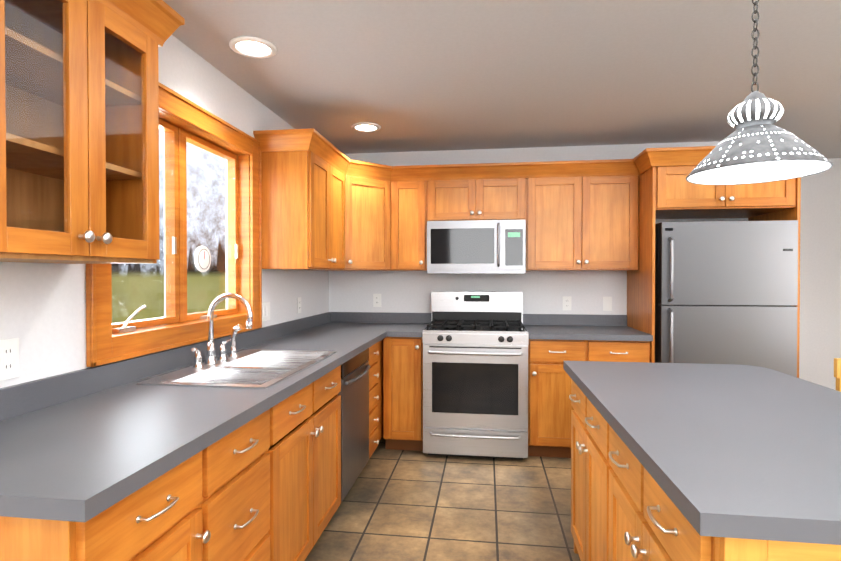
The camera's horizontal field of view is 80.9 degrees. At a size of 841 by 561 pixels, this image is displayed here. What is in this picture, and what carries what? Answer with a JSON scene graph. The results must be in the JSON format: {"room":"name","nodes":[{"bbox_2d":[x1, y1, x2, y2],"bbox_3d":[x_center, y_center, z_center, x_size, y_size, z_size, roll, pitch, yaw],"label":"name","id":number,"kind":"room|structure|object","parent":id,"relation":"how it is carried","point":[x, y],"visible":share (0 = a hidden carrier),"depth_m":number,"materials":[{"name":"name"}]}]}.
{"room":"kitchen","nodes":[
{"label":"kitchen","id":0,"kind":"room"},
{"bbox_2d":[0,35,328,387],"bbox_3d":[-1.337,0.121,0.971,0.160,2.380,6.800,0,1,8],"label":"wall","id":1,"kind":"structure","parent":0,"point":[43,312],"depth_m":1.69,"materials":[{"name":"paint"}]},
{"bbox_2d":[0,338,18,380],"bbox_3d":[-1.190,0.227,1.420,0.007,0.115,0.070,0,1,8],"label":"electrical outlet","id":2,"kind":"object","parent":1,"relation":"attached to","point":[9,358],"visible":1,"depth_m":1.42,"materials":[{"name":"white plastic"}]},
{"bbox_2d":[0,0,184,263],"bbox_3d":[-1.018,-0.461,1.320,0.372,0.818,0.714,0,1,8],"label":"upper cabinet","id":3,"kind":"object","parent":1,"relation":"attached to","point":[79,131],"visible":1,"depth_m":1.42,"materials":[{"name":"brown wood"}]},
{"bbox_2d":[86,82,261,366],"bbox_3d":[-1.127,-0.267,2.346,0.168,1.119,1.294,0,1,8],"label":"casement window","id":4,"kind":"structure","parent":1,"relation":"in","point":[107,342],"depth_m":2.31,"materials":[{"name":"brown wood"}]},
{"bbox_2d":[192,134,237,319],"bbox_3d":[-1.108,-0.265,2.627,0.104,0.923,0.526,0,1,8],"label":"casement window","id":5,"kind":"structure","parent":4,"relation":"attached to","point":[202,258],"depth_m":2.85,"materials":[{"name":"brown wood"}]},
{"bbox_2d":[262,302,269,320],"bbox_3d":[-0.966,0.194,3.086,0.008,0.115,0.116,0,1,8],"label":"light switch","id":6,"kind":"object","parent":1,"relation":"attached to","point":[265,311],"visible":0.96,"depth_m":3.08,"materials":[{"name":"white plastic"}]},
{"bbox_2d":[297,297,300,312],"bbox_3d":[-0.893,0.183,3.636,0.006,0.115,0.070,0,1,8],"label":"electrical outlet","id":7,"kind":"object","parent":1,"relation":"attached to","point":[299,305],"visible":1,"depth_m":3.63,"materials":[{"name":"white plastic"}]},
{"bbox_2d":[258,136,348,270],"bbox_3d":[-0.748,-0.454,3.350,0.369,0.760,0.785,0,1,8],"label":"upper cabinet","id":8,"kind":"object","parent":1,"relation":"attached to","point":[327,205],"depth_m":2.98,"materials":[{"name":"brown wood"}]},
{"bbox_2d":[305,436,580,560],"bbox_3d":[1.518,1.371,0.979,5.820,0.120,7.870,0,1,8],"label":"floor","id":9,"kind":"structure","parent":0,"point":[403,505],"depth_m":2.75,"materials":[{"name":"tile"}]},
{"bbox_2d":[0,445,211,560],"bbox_3d":[-0.920,0.874,1.183,0.609,0.870,0.424,0,1,8],"label":"base cabinet","id":10,"kind":"object","parent":9,"relation":"on","point":[169,518],"depth_m":1.10,"materials":[{"name":"brown wood"}]},
{"bbox_2d":[0,312,395,521],"bbox_3d":[-0.701,0.358,2.612,0.660,0.128,3.378,0,1,8],"label":"countertop","id":11,"kind":"structure","parent":10,"relation":"on","point":[84,445],"depth_m":1.42,"materials":[{"name":"laminate"}]},
{"bbox_2d":[136,293,336,388],"bbox_3d":[-0.754,0.313,2.232,0.510,0.514,0.850,0,1,8],"label":"sink","id":12,"kind":"object","parent":11,"relation":"in","point":[255,368],"visible":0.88,"depth_m":2.20,"materials":[{"name":"metal"}]},
{"bbox_2d":[212,400,283,560],"bbox_3d":[-0.864,0.870,1.601,0.609,0.870,0.558,0,1,8],"label":"base cabinet","id":13,"kind":"object","parent":9,"relation":"on","point":[265,486],"depth_m":1.61,"materials":[{"name":"brown wood"}]},
{"bbox_2d":[284,341,379,478],"bbox_3d":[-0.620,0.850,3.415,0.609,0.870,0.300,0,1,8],"label":"base cabinet","id":14,"kind":"object","parent":9,"relation":"on","point":[312,415],"depth_m":2.31,"materials":[{"name":"brown wood"}]},
{"bbox_2d":[338,348,369,500],"bbox_3d":[-0.638,0.858,2.958,0.627,0.865,0.602,0,1,8],"label":"dishwasher","id":15,"kind":"object","parent":9,"relation":"on","point":[354,393],"visible":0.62,"depth_m":2.85,"materials":[{"name":"silver metal"}]},
{"bbox_2d":[380,339,382,438],"bbox_3d":[-0.561,0.845,3.931,0.590,0.870,0.738,0,1,8],"label":"base cabinet","id":16,"kind":"object","parent":9,"relation":"on","point":[381,342],"depth_m":3.70,"materials":[{"name":"brown wood"}]},
{"bbox_2d":[383,337,422,450],"bbox_3d":[-0.090,0.845,3.933,0.301,0.870,0.609,0,1,8],"label":"base cabinet","id":17,"kind":"object","parent":9,"relation":"on","point":[402,356],"depth_m":3.64,"materials":[{"name":"brown wood"}]},
{"bbox_2d":[388,313,430,336],"bbox_3d":[-0.071,0.344,3.890,0.251,0.128,0.678,0,1,8],"label":"countertop","id":18,"kind":"structure","parent":17,"relation":"on","point":[402,324],"depth_m":4.10,"materials":[{"name":"laminate"}]},
{"bbox_2d":[422,291,528,458],"bbox_3d":[0.423,0.689,3.782,0.748,1.185,0.711,0,1,8],"label":"range","id":19,"kind":"object","parent":9,"relation":"on","point":[475,374],"visible":1,"depth_m":3.50,"materials":[{"name":"metal"}]},
{"bbox_2d":[528,339,598,457],"bbox_3d":[1.041,0.847,3.781,0.470,0.870,0.609,0,1,8],"label":"base cabinet","id":20,"kind":"object","parent":9,"relation":"on","point":[550,407],"depth_m":3.50,"materials":[{"name":"brown wood"}]},
{"bbox_2d":[523,314,652,340],"bbox_3d":[1.217,0.346,3.732,0.829,0.128,0.648,0,1,8],"label":"countertop","id":21,"kind":"structure","parent":20,"relation":"on","point":[538,326],"depth_m":3.79,"materials":[{"name":"laminate"}]},
{"bbox_2d":[569,379,596,560],"bbox_3d":[0.974,0.866,1.914,0.630,0.870,0.808,0,1,8],"label":"base cabinet","id":22,"kind":"object","parent":9,"relation":"on","point":[584,415],"depth_m":2.01,"materials":[{"name":"brown wood"}]},
{"bbox_2d":[599,340,649,362],"bbox_3d":[1.384,0.847,3.735,0.497,0.870,0.609,0,1,8],"label":"drawer","id":23,"kind":"object","parent":9,"relation":"on","point":[609,351],"depth_m":3.42,"materials":[{"name":"brown wood"}]},
{"bbox_2d":[627,146,800,377],"bbox_3d":[2.056,0.194,3.602,0.990,2.178,0.680,0,1,8],"label":"surround","id":24,"kind":"object","parent":9,"relation":"on","point":[667,190],"visible":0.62,"depth_m":3.37,"materials":[{"name":"brown wood"}]},
{"bbox_2d":[597,410,840,560],"bbox_3d":[0.883,0.874,1.241,0.630,0.870,0.827,0,1,8],"label":"base cabinet","id":25,"kind":"object","parent":9,"relation":"on","point":[624,507],"depth_m":1.23,"materials":[{"name":"brown wood"}]},
{"bbox_2d":[563,361,840,544],"bbox_3d":[1.016,0.413,1.551,0.870,0.040,1.530,0,1,8],"label":"countertop","id":26,"kind":"structure","parent":25,"relation":"on","point":[736,451],"depth_m":1.23,"materials":[{"name":"laminate"}]},
{"bbox_2d":[655,220,797,376],"bbox_3d":[2.082,0.444,3.554,0.840,1.680,0.676,0,1,8],"label":"refrigerator","id":27,"kind":"object","parent":9,"relation":"on","point":[726,292],"visible":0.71,"depth_m":3.27,"materials":[{"name":"grey metal"}]},
{"bbox_2d":[834,358,840,391],"bbox_3d":[2.279,0.837,2.582,0.444,0.915,0.440,0,1,8],"label":"chair","id":28,"kind":"object","parent":9,"relation":"on","point":[837,368],"visible":0.21,"depth_m":2.40,"materials":[{"name":"brown wood"}]},
{"bbox_2d":[163,0,840,158],"bbox_3d":[1.518,-1.128,0.953,5.820,0.120,7.870,0,1,8],"label":"ceiling","id":29,"kind":"structure","parent":0,"point":[422,75],"depth_m":2.51,"materials":[{"name":"paint"}]},
{"bbox_2d":[229,36,276,57],"bbox_3d":[-0.775,-1.077,2.285,0.210,0.010,0.210,0,1,8],"label":"recessed light","id":30,"kind":"object","parent":29,"relation":"in","point":[251,47],"visible":1,"depth_m":2.27,"materials":[{"name":"white plastic"}]},
{"bbox_2d":[351,122,380,131],"bbox_3d":[-0.388,-1.090,3.514,0.210,0.010,0.210,0,1,8],"label":"recessed light","id":31,"kind":"object","parent":29,"relation":"in","point":[366,127],"visible":0.98,"depth_m":3.50,"materials":[{"name":"white plastic"}]},
{"bbox_2d":[686,0,832,184],"bbox_3d":[1.002,-0.695,1.475,0.364,0.753,0.364,0,1,8],"label":"pendant lamp","id":32,"kind":"object","parent":29,"relation":"hanging from","point":[757,146],"visible":1,"depth_m":1.44,"materials":[{"name":"metal"}]},
{"bbox_2d":[329,141,747,314],"bbox_3d":[0.841,0.087,4.189,3.620,2.380,0.160,0,1,8],"label":"wall","id":33,"kind":"structure","parent":0,"point":[544,292],"depth_m":4.12,"materials":[{"name":"paint"}]},
{"bbox_2d":[349,164,396,270],"bbox_3d":[-0.513,-0.460,3.941,0.677,0.760,0.677,0,1,8],"label":"upper cabinet","id":34,"kind":"object","parent":33,"relation":"attached to","point":[372,187],"depth_m":3.82,"materials":[{"name":"brown wood"}]},
{"bbox_2d":[373,294,380,306],"bbox_3d":[-0.375,0.171,4.268,0.070,0.115,0.006,0,1,8],"label":"electrical outlet","id":35,"kind":"object","parent":33,"relation":"attached to","point":[376,300],"visible":1,"depth_m":4.27,"materials":[{"name":"white plastic"}]},
{"bbox_2d":[397,172,428,270],"bbox_3d":[-0.102,-0.461,4.041,0.340,0.760,0.369,0,1,8],"label":"upper cabinet","id":36,"kind":"object","parent":33,"relation":"attached to","point":[412,187],"depth_m":3.90,"materials":[{"name":"brown wood"}]},
{"bbox_2d":[429,168,528,223],"bbox_3d":[0.451,-0.652,3.985,0.770,0.378,0.329,0,1,8],"label":"upper cabinet","id":37,"kind":"object","parent":33,"relation":"attached to","point":[482,193],"depth_m":3.82,"materials":[{"name":"brown wood"}]},
{"bbox_2d":[427,220,525,273],"bbox_3d":[0.442,-0.257,3.921,0.744,0.403,0.450,0,1,8],"label":"microwave","id":38,"kind":"object","parent":37,"relation":"attached to","point":[479,247],"visible":1,"depth_m":3.74,"materials":[{"name":"silver metal"}]},
{"bbox_2d":[563,296,570,309],"bbox_3d":[1.206,0.189,4.056,0.070,0.115,0.006,0,1,8],"label":"electrical outlet","id":39,"kind":"object","parent":33,"relation":"attached to","point":[566,302],"visible":1,"depth_m":4.05,"materials":[{"name":"white plastic"}]},
{"bbox_2d":[525,164,638,270],"bbox_3d":[1.241,-0.460,3.881,0.823,0.760,0.329,0,1,8],"label":"upper cabinet","id":40,"kind":"object","parent":33,"relation":"attached to","point":[581,219],"depth_m":3.72,"materials":[{"name":"brown wood"}]},
{"bbox_2d":[603,297,611,310],"bbox_3d":[1.523,0.189,4.012,0.070,0.115,0.008,0,1,8],"label":"light switch","id":41,"kind":"object","parent":33,"relation":"attached to","point":[607,303],"visible":1,"depth_m":4.01,"materials":[{"name":"white plastic"}]},
{"bbox_2d":[799,158,840,389],"bbox_3d":[3.745,0.083,4.556,2.360,2.380,0.160,0,1,8],"label":"wall","id":42,"kind":"structure","parent":0,"point":[820,220],"depth_m":4.49,"materials":[{"name":"paint"}]},
{"label":"outside","id":43,"kind":"structure","parent":0,"visible":0},
{"bbox_3d":[-22.249,2.255,15.605,44.500,0.200,65.000,0,1,8],"label":"ground","id":44,"kind":"structure","parent":43,"visible":0},
{"bbox_2d":[111,130,225,322],"bbox_3d":[-9.902,-5.424,22.948,51.600,15.000,30.600,0,1,8],"label":"window view","id":45,"kind":"object","parent":44,"relation":"on","point":[208,237],"depth_m":22.74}
]}

